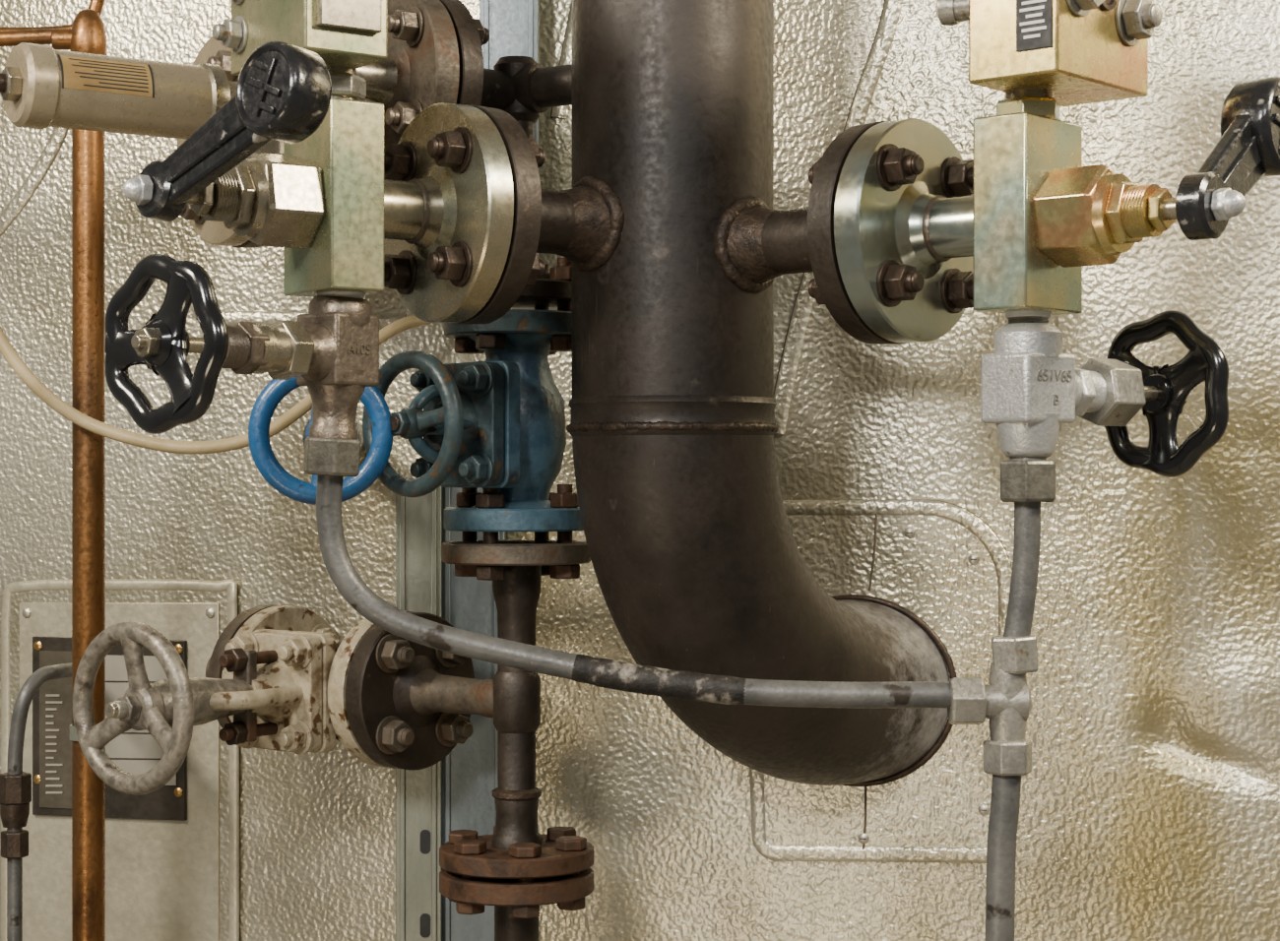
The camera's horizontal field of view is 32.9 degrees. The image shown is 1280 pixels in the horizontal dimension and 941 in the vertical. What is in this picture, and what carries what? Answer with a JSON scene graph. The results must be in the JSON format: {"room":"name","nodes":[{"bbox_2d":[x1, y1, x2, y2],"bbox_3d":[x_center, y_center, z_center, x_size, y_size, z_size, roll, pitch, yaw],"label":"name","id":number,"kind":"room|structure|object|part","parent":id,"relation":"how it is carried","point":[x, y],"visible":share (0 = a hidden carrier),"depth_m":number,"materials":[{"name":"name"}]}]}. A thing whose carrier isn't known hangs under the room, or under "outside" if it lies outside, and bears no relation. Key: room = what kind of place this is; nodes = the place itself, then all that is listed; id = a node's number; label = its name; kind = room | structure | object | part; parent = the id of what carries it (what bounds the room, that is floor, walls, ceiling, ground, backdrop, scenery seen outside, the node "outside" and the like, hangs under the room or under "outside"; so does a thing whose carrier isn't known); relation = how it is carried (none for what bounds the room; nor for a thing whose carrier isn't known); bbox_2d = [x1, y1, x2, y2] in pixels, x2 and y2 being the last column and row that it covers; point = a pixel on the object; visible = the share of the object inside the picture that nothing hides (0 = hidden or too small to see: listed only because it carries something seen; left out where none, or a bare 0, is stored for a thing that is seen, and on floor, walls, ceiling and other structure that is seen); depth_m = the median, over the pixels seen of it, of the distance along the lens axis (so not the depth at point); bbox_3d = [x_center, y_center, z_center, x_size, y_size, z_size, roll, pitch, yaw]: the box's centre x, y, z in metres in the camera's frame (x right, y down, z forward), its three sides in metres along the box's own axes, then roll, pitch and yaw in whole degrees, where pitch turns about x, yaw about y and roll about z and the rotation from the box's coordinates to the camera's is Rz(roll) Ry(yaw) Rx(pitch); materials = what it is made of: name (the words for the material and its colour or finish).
{"room":"industrial hall","nodes":[
{"label":"industrial hall","id":0,"kind":"room"},
{"bbox_2d":[0,0,1279,940],"bbox_3d":[-0.248,0.100,2.616,3.475,2.600,0.020,0,0,18],"label":"wall","id":1,"kind":"structure","parent":0,"point":[1149,808],"depth_m":2.45,"materials":[{"name":"metal"}]},
{"bbox_2d":[0,578,239,940],"bbox_3d":[-0.662,0.399,2.735,0.345,0.529,0.018,0,0,18],"label":"panel","id":2,"kind":"object","parent":1,"relation":"attached to","point":[172,850],"visible":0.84,"depth_m":2.73,"materials":[{"name":"paint"}]},
{"bbox_3d":[-0.671,0.326,2.735,0.220,0.228,0.006,0,0,18],"label":"plate","id":3,"kind":"part","parent":2,"relation":"part of","materials":[{"name":"metal"}]},
{"bbox_2d":[72,604,338,795],"bbox_3d":[-0.469,0.247,2.445,0.303,0.180,0.448,0,0,34],"label":"valve","id":4,"kind":"object","parent":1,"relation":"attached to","point":[265,683],"visible":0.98,"depth_m":2.34,"materials":[{"name":"beige paint"}]},
{"bbox_3d":[-0.526,0.247,2.252,0.016,0.016,0.065,0,0,37],"label":"stem","id":5,"kind":"part","parent":4,"relation":"part of","materials":[{"name":"grey metal"}]},
{"bbox_3d":[-0.539,0.247,2.234,0.018,0.018,0.020,0,0,37],"label":"stem","id":6,"kind":"part","parent":4,"relation":"part of","materials":[{"name":"silver metal"}]},
{"bbox_2d":[238,631,258,651],"bbox_3d":[-0.442,0.200,2.434,0.038,0.038,0.003,0,0,37],"label":"washer","id":7,"kind":"object","parent":4,"relation":"in","point":[246,640],"depth_m":2.42,"materials":[{"name":"beige paint"}]},
{"bbox_2d":[241,736,258,749],"bbox_3d":[-0.442,0.294,2.434,0.038,0.038,0.003,0,0,37],"label":"washer","id":8,"kind":"object","parent":4,"relation":"in","point":[246,745],"depth_m":2.43,"materials":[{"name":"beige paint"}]},
{"bbox_3d":[-0.417,0.247,2.343,0.134,0.020,0.035,0,0,-42],"label":"yoke arm","id":9,"kind":"part","parent":4,"relation":"part of","materials":[{"name":"beige paint"}]},
{"bbox_3d":[-0.402,0.247,2.417,0.116,0.128,0.018,0,0,37],"label":"bonnet plate","id":10,"kind":"part","parent":4,"relation":"part of","materials":[{"name":"beige paint"}]},
{"bbox_3d":[-0.390,0.247,2.433,0.120,0.132,0.018,0,0,37],"label":"plate","id":11,"kind":"part","parent":4,"relation":"part of","materials":[{"name":"beige paint"}]},
{"bbox_2d":[289,720,312,755],"bbox_3d":[-0.375,0.294,2.383,0.038,0.038,0.003,0,0,37],"label":"washer","id":12,"kind":"object","parent":4,"relation":"in","point":[300,732],"depth_m":2.37,"materials":[{"name":"beige paint"}]},
{"bbox_2d":[290,635,312,669],"bbox_3d":[-0.375,0.200,2.383,0.038,0.038,0.003,0,0,37],"label":"washer","id":13,"kind":"object","parent":4,"relation":"in","point":[300,645],"depth_m":2.37,"materials":[{"name":"beige paint"}]},
{"bbox_2d":[312,624,328,632],"bbox_3d":[-0.383,0.202,2.601,0.003,0.034,0.034,0,0,41],"label":"washer","id":14,"kind":"object","parent":4,"relation":"in","point":[315,627],"depth_m":2.59,"materials":[{"name":"beige paint"}]},
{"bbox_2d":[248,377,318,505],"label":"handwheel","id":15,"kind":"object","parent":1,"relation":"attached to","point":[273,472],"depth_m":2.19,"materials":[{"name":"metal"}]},
{"bbox_2d":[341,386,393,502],"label":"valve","id":16,"kind":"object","parent":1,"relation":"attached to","point":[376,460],"depth_m":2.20,"materials":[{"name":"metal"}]},
{"bbox_2d":[0,0,902,434],"bbox_3d":[-0.305,-0.322,2.627,1.283,0.562,0.007,0,0,18],"label":"cladding seam","id":17,"kind":"object","parent":1,"relation":"attached to","point":[890,13],"visible":0.55,"depth_m":2.47,"materials":[{"name":"paint"}]},
{"bbox_2d":[479,0,538,256],"bbox_3d":[-0.152,-0.770,2.513,0.067,1.136,0.035,0,0,0],"label":"channel","id":18,"kind":"object","parent":1,"relation":"attached to","point":[512,26],"visible":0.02,"depth_m":2.50,"materials":[{"name":"grey metal"}]},
{"bbox_3d":[-0.120,-0.770,2.515,0.003,1.136,0.030,0,0,0],"label":"leg","id":19,"kind":"part","parent":18,"relation":"part of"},
{"bbox_2d":[536,0,956,786],"bbox_3d":[0.154,-0.424,2.238,0.350,1.561,0.652,0,0,41],"label":"pipe","id":20,"kind":"object","parent":1,"relation":"attached to","point":[669,228],"visible":0.97,"depth_m":2.12,"materials":[{"name":"black metal"}]},
{"bbox_2d":[384,102,545,324],"bbox_3d":[-0.172,-0.243,2.057,0.120,0.208,0.208,0,0,-35],"label":"flange","id":21,"kind":"object","parent":20,"relation":"attached to","point":[484,165],"visible":0.88,"depth_m":2.00,"materials":[{"name":"metal"}]},
{"bbox_2d":[396,250,416,294],"bbox_3d":[-0.226,-0.191,2.083,0.003,0.043,0.043,0,0,-35],"label":"washer","id":22,"kind":"object","parent":21,"relation":"in","point":[406,259],"depth_m":2.07,"materials":[{"name":"brown metal"}]},
{"bbox_2d":[399,140,416,181],"bbox_3d":[-0.226,-0.295,2.083,0.003,0.043,0.043,0,0,-35],"label":"washer","id":23,"kind":"object","parent":21,"relation":"in","point":[408,149],"depth_m":2.07,"materials":[{"name":"brown metal"}]},
{"bbox_2d":[449,241,472,287],"bbox_3d":[-0.166,-0.191,1.997,0.003,0.043,0.043,0,0,-35],"label":"washer","id":24,"kind":"object","parent":21,"relation":"in","point":[461,252],"depth_m":1.98,"materials":[{"name":"brown metal"}]},
{"bbox_2d":[449,127,472,173],"bbox_3d":[-0.166,-0.295,1.997,0.003,0.043,0.043,0,0,-35],"label":"washer","id":25,"kind":"object","parent":21,"relation":"in","point":[461,138],"depth_m":1.98,"materials":[{"name":"brown metal"}]},
{"bbox_2d":[807,118,973,344],"bbox_3d":[0.240,-0.222,2.020,0.120,0.208,0.208,0,0,41],"label":"flange","id":26,"kind":"object","parent":20,"relation":"attached to","point":[868,275],"visible":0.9,"depth_m":1.96,"materials":[{"name":"silver metal"}]},
{"bbox_2d":[877,259,901,307],"bbox_3d":[0.228,-0.170,1.961,0.003,0.043,0.043,0,0,41],"label":"washer","id":27,"kind":"object","parent":26,"relation":"in","point":[889,272],"depth_m":1.95,"materials":[{"name":"brown metal"}]},
{"bbox_2d":[877,143,901,191],"bbox_3d":[0.228,-0.274,1.961,0.003,0.043,0.043,0,0,41],"label":"washer","id":28,"kind":"object","parent":26,"relation":"in","point":[889,156],"depth_m":1.95,"materials":[{"name":"brown metal"}]},
{"bbox_2d":[941,156,962,197],"bbox_3d":[0.296,-0.274,2.041,0.003,0.043,0.043,0,0,41],"label":"washer","id":29,"kind":"object","parent":26,"relation":"in","point":[951,166],"depth_m":2.03,"materials":[{"name":"brown metal"}]},
{"bbox_2d":[941,267,963,313],"bbox_3d":[0.296,-0.170,2.041,0.003,0.043,0.043,0,0,41],"label":"washer","id":30,"kind":"object","parent":26,"relation":"in","point":[952,279],"depth_m":2.03,"materials":[{"name":"brown metal"}]},
{"bbox_2d":[749,499,1012,863],"bbox_3d":[0.265,0.239,2.436,0.312,0.413,0.010,0,0,18],"label":"access panel","id":31,"kind":"object","parent":1,"relation":"attached to","point":[939,561],"visible":0.63,"depth_m":2.42,"materials":[{"name":"paint"}]},
{"bbox_2d":[947,460,1055,940],"bbox_3d":[0.324,0.696,1.928,0.096,1.409,0.053,0,0,0],"label":"tube","id":32,"kind":"object","parent":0,"point":[1006,700],"depth_m":1.92,"materials":[{"name":"grey metal"}]},
{"bbox_2d":[981,310,1229,477],"bbox_3d":[0.430,-0.072,1.967,0.151,0.157,0.241,0,0,40],"label":"valve","id":33,"kind":"object","parent":32,"relation":"on","point":[1030,388],"visible":0.97,"depth_m":1.97,"materials":[{"name":"silver metal"}]},
{"bbox_2d":[908,76,1279,315],"bbox_3d":[0.412,-0.243,1.937,0.318,0.204,0.191,0,0,33],"label":"valve","id":34,"kind":"object","parent":33,"relation":"on","point":[1034,217],"visible":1,"depth_m":1.88,"materials":[{"name":"gold metal"}]},
{"bbox_2d":[935,0,1162,120],"bbox_3d":[0.359,-0.409,1.914,0.171,0.232,0.163,0,0,41],"label":"block","id":35,"kind":"object","parent":34,"relation":"on","point":[1045,56],"visible":0.84,"depth_m":1.87,"materials":[{"name":"gold metal"}]},
{"bbox_3d":[0.275,-0.412,1.931,0.018,0.031,0.031,0,0,27],"label":"knob","id":36,"kind":"part","parent":35,"relation":"part of","materials":[{"name":"silver metal"}]},
{"bbox_3d":[0.300,-0.412,1.919,0.062,0.025,0.025,0,0,27],"label":"rod","id":37,"kind":"part","parent":35,"relation":"part of","materials":[{"name":"silver metal"}]},
{"bbox_3d":[0.333,-0.404,1.832,0.034,0.095,0.002,0,0,41],"label":"label plate","id":38,"kind":"part","parent":35,"relation":"part of","materials":[{"name":"black metal"}]},
{"bbox_2d":[1066,0,1090,16],"bbox_3d":[0.374,-0.410,1.843,0.003,0.048,0.048,0,0,41],"label":"washer","id":39,"kind":"object","parent":35,"relation":"in","point":[1074,8],"depth_m":1.83,"materials":[{"name":"silver metal"}]},
{"bbox_2d":[1115,0,1140,46],"bbox_3d":[0.432,-0.398,1.909,0.003,0.048,0.048,0,0,41],"label":"washer","id":40,"kind":"object","parent":35,"relation":"in","point":[1127,12],"depth_m":1.89,"materials":[{"name":"silver metal"}]},
{"bbox_3d":[0.514,-0.266,1.866,0.017,0.133,0.171,0,0,41],"label":"lever arm","id":41,"kind":"part","parent":34,"relation":"part of"},
{"bbox_3d":[0.479,-0.072,2.029,0.075,0.014,0.014,0,0,-37],"label":"stem","id":42,"kind":"part","parent":33,"relation":"part of","materials":[{"name":"grey metal"}]},
{"bbox_3d":[-0.250,1.450,1.200,3.600,0.100,4.400,0,0,0],"label":"slab","id":43,"kind":"object","parent":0,"visible":0},
{"bbox_2d":[0,662,71,940],"bbox_3d":[-0.699,0.814,2.590,0.054,1.172,0.221,0,0,8],"label":"tube","id":44,"kind":"object","parent":43,"relation":"on","point":[15,785],"visible":0.96,"depth_m":2.49,"materials":[{"name":"grey metal"}]},
{"bbox_2d":[0,0,107,940],"bbox_3d":[-0.906,0.399,2.562,0.621,2.003,0.326,0,0,0],"label":"copper pipe","id":45,"kind":"object","parent":43,"relation":"on","point":[87,33],"visible":0.79,"depth_m":2.40,"materials":[{"name":"brown metal"}]},
{"bbox_2d":[50,28,71,50],"bbox_3d":[-0.636,-0.482,2.420,0.040,0.023,0.023,0,0,0],"label":"socket","id":46,"kind":"object","parent":45,"relation":"attached to","point":[60,38],"depth_m":2.41,"materials":[{"name":"orange metal"}]},
{"bbox_2d":[0,315,434,454],"bbox_3d":[-0.508,-0.202,2.404,0.643,0.368,0.119,0,0,-19],"label":"flexible hose","id":47,"kind":"object","parent":45,"relation":"attached to","point":[8,352],"visible":0.67,"depth_m":2.36,"materials":[{"name":"beige rubber"}]},
{"bbox_2d":[395,485,442,940],"bbox_3d":[-0.259,0.706,2.542,0.053,1.388,0.035,0,0,0],"label":"channel","id":48,"kind":"object","parent":43,"relation":"on","point":[418,520],"visible":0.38,"depth_m":2.53,"materials":[{"name":"grey metal"}]},
{"bbox_3d":[-0.234,0.706,2.545,0.003,1.388,0.030,0,0,0],"label":"leg","id":49,"kind":"part","parent":48,"relation":"part of","materials":[{"name":"grey metal"}]},
{"bbox_2d":[442,487,506,940],"bbox_3d":[-0.197,0.695,2.558,0.074,1.409,0.035,0,0,0],"label":"channel","id":50,"kind":"object","parent":43,"relation":"on","point":[470,770],"visible":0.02,"depth_m":2.54,"materials":[{"name":"grey metal"}]},
{"bbox_2d":[439,826,594,940],"bbox_3d":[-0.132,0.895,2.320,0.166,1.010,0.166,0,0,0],"label":"flange","id":51,"kind":"object","parent":43,"relation":"on","point":[525,877],"visible":0.91,"depth_m":2.26,"materials":[{"name":"metal"}]},
{"bbox_2d":[409,56,571,850],"bbox_3d":[-0.132,-0.016,2.325,0.278,0.850,0.062,0,0,37],"label":"riser pipe","id":52,"kind":"object","parent":51,"relation":"on","point":[512,698],"visible":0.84,"depth_m":2.30,"materials":[{"name":"metal"}]},
{"bbox_2d":[255,139,283,154],"bbox_3d":[-0.384,-0.316,2.144,0.029,0.014,0.080,0,0,-35],"label":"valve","id":53,"kind":"object","parent":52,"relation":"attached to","point":[274,147],"depth_m":2.13,"materials":[{"name":"metal"}]},
{"bbox_2d":[0,42,231,139],"bbox_3d":[-0.507,-0.358,2.058,0.225,0.078,0.078,0,0,-35],"label":"cylinder","id":54,"kind":"object","parent":53,"relation":"attached to","point":[41,87],"visible":0.91,"depth_m":2.03,"materials":[{"name":"paint"}]},
{"bbox_2d":[356,53,397,105],"bbox_3d":[-0.287,-0.395,2.212,0.046,0.052,0.080,0,0,-35],"label":"valve","id":55,"kind":"object","parent":52,"relation":"attached to","point":[381,76],"depth_m":2.21,"materials":[{"name":"metal"}]},
{"bbox_2d":[361,0,489,147],"bbox_3d":[-0.233,-0.403,2.249,0.115,0.186,0.186,0,0,-35],"label":"flange","id":56,"kind":"object","parent":55,"relation":"attached to","point":[434,45],"visible":0.56,"depth_m":2.18,"materials":[{"name":"metal"}]},
{"bbox_2d":[404,6,424,46],"bbox_3d":[-0.230,-0.450,2.195,0.003,0.040,0.040,0,0,-35],"label":"washer","id":57,"kind":"object","parent":56,"relation":"in","point":[414,16],"depth_m":2.18,"materials":[{"name":"brown metal"}]},
{"bbox_2d":[408,99,423,113],"bbox_3d":[-0.230,-0.356,2.195,0.003,0.040,0.040,0,0,-35],"label":"washer","id":58,"kind":"object","parent":56,"relation":"in","point":[415,105],"depth_m":2.18,"materials":[{"name":"metal"}]},
{"bbox_2d":[327,610,474,770],"bbox_3d":[-0.266,0.247,2.438,0.118,0.178,0.178,0,0,41],"label":"flange","id":59,"kind":"object","parent":52,"relation":"attached to","point":[373,671],"visible":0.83,"depth_m":2.39,"materials":[{"name":"metal"}]},
{"bbox_2d":[375,715,400,755],"bbox_3d":[-0.275,0.292,2.386,0.003,0.043,0.043,0,0,41],"label":"washer","id":60,"kind":"object","parent":59,"relation":"in","point":[387,728],"depth_m":2.37,"materials":[{"name":"grey metal"}]},
{"bbox_2d":[375,635,401,673],"bbox_3d":[-0.275,0.202,2.386,0.003,0.043,0.043,0,0,41],"label":"washer","id":61,"kind":"object","parent":59,"relation":"in","point":[388,648],"depth_m":2.37,"materials":[{"name":"metal"}]},
{"bbox_2d":[435,648,456,667],"bbox_3d":[-0.215,0.202,2.453,0.003,0.043,0.043,0,0,41],"label":"washer","id":62,"kind":"object","parent":59,"relation":"in","point":[442,659],"depth_m":2.44,"materials":[{"name":"metal"}]},
{"bbox_2d":[435,712,460,747],"bbox_3d":[-0.215,0.292,2.453,0.003,0.043,0.043,0,0,41],"label":"washer","id":63,"kind":"object","parent":59,"relation":"in","point":[447,725],"depth_m":2.44,"materials":[{"name":"brown metal"}]},
{"bbox_2d":[362,257,591,580],"bbox_3d":[-0.164,-0.055,2.288,0.250,0.340,0.161,0,0,-45],"label":"valve","id":64,"kind":"object","parent":52,"relation":"attached to","point":[496,424],"visible":0.87,"depth_m":2.25,"materials":[{"name":"metal"}]},
{"bbox_3d":[-0.227,-0.048,2.224,0.017,0.017,0.070,0,0,44],"label":"stem","id":65,"kind":"part","parent":64,"relation":"part of","materials":[{"name":"metal"}]},
{"bbox_3d":[-0.216,-0.025,2.235,0.014,0.037,0.062,0,0,44],"label":"yoke arm","id":66,"kind":"part","parent":64,"relation":"part of","materials":[{"name":"blue paint"}]},
{"bbox_3d":[-0.216,-0.071,2.235,0.014,0.037,0.062,0,0,44],"label":"yoke arm","id":67,"kind":"part","parent":64,"relation":"part of","materials":[{"name":"blue paint"}]},
{"bbox_3d":[-0.185,-0.048,2.266,0.112,0.128,0.016,0,0,44],"label":"bonnet plate","id":68,"kind":"part","parent":64,"relation":"part of","materials":[{"name":"teal paint"}]},
{"bbox_3d":[-0.171,-0.048,2.280,0.116,0.132,0.018,0,0,44],"label":"plate","id":69,"kind":"part","parent":64,"relation":"part of","materials":[{"name":"blue paint"}]},
{"bbox_2d":[472,360,493,395],"bbox_3d":[-0.164,-0.095,2.232,0.037,0.037,0.003,0,0,44],"label":"washer","id":70,"kind":"object","parent":64,"relation":"in","point":[482,371],"depth_m":2.22,"materials":[{"name":"teal paint"}]},
{"bbox_2d":[473,451,493,487],"bbox_3d":[-0.164,-0.001,2.232,0.037,0.037,0.003,0,0,44],"label":"washer","id":71,"kind":"object","parent":64,"relation":"in","point":[482,461],"depth_m":2.22,"materials":[{"name":"teal paint"}]},
{"bbox_2d":[480,67,515,110],"bbox_3d":[-0.171,-0.397,2.293,0.042,0.041,0.080,0,0,-35],"label":"pipe","id":72,"kind":"object","parent":52,"relation":"attached to","point":[498,92],"depth_m":2.28,"materials":[{"name":"metal"}]},
{"bbox_2d":[316,475,951,708],"bbox_3d":[0.002,0.107,1.961,0.601,0.219,0.036,0,0,5],"label":"tube","id":73,"kind":"object","parent":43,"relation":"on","point":[597,672],"visible":0.98,"depth_m":1.96,"materials":[{"name":"silver metal"}]},
{"bbox_2d":[104,253,379,476],"bbox_3d":[-0.356,-0.089,1.911,0.148,0.189,0.260,0,0,25],"label":"valve","id":74,"kind":"object","parent":73,"relation":"on","point":[332,351],"visible":0.99,"depth_m":1.86,"materials":[{"name":"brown metal"}]},
{"bbox_3d":[-0.388,-0.107,1.839,0.014,0.014,0.082,0,0,38],"label":"stem","id":75,"kind":"part","parent":74,"relation":"part of","materials":[{"name":"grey metal"}]},
{"bbox_2d":[122,41,444,297],"bbox_3d":[-0.282,-0.258,1.928,0.222,0.191,0.292,0,0,36],"label":"valve","id":76,"kind":"object","parent":74,"relation":"on","point":[328,201],"visible":0.99,"depth_m":1.92,"materials":[{"name":"metal"}]},
{"bbox_3d":[-0.352,-0.282,1.836,0.204,0.118,0.022,0,0,39],"label":"lever arm","id":77,"kind":"part","parent":76,"relation":"part of"},
{"bbox_2d":[211,0,387,100],"bbox_3d":[-0.305,-0.435,1.959,0.120,0.222,0.164,0,0,-35],"label":"block","id":78,"kind":"object","parent":76,"relation":"on","point":[349,35],"visible":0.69,"depth_m":1.92,"materials":[{"name":"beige metal"}]},
{"bbox_2d":[232,0,244,4],"bbox_3d":[-0.368,-0.445,1.987,0.003,0.034,0.034,0,0,-35],"label":"washer","id":79,"kind":"object","parent":78,"relation":"in","point":[234,2],"depth_m":1.99,"materials":[{"name":"silver metal"}]},
{"bbox_2d":[231,15,248,53],"bbox_3d":[-0.368,-0.400,1.987,0.003,0.034,0.034,0,0,-35],"label":"washer","id":80,"kind":"object","parent":78,"relation":"in","point":[239,24],"depth_m":1.98,"materials":[{"name":"silver metal"}]},
{"bbox_3d":[-0.256,-0.432,1.901,0.060,0.090,0.012,0,0,-35],"label":"plate","id":81,"kind":"part","parent":78,"relation":"part of","materials":[{"name":"grey metal"}]},
{"bbox_3d":[-0.350,-0.367,2.470,0.205,0.072,0.173,0,0,0],"label":"pipe","id":82,"kind":"object","parent":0,"visible":0},
{"bbox_2d":[177,36,260,248],"bbox_3d":[-0.446,-0.367,2.404,0.111,0.238,0.238,0,0,-35],"label":"flange","id":83,"kind":"object","parent":82,"relation":"attached to","point":[213,51],"visible":0.11,"depth_m":2.40,"materials":[{"name":"paint"}]},
{"bbox_2d":[193,215,204,224],"bbox_3d":[-0.493,-0.296,2.428,0.003,0.042,0.042,0,0,-35],"label":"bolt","id":84,"kind":"object","parent":83,"relation":"in","point":[198,220],"depth_m":2.42,"materials":[{"name":"brown metal"}]}
]}

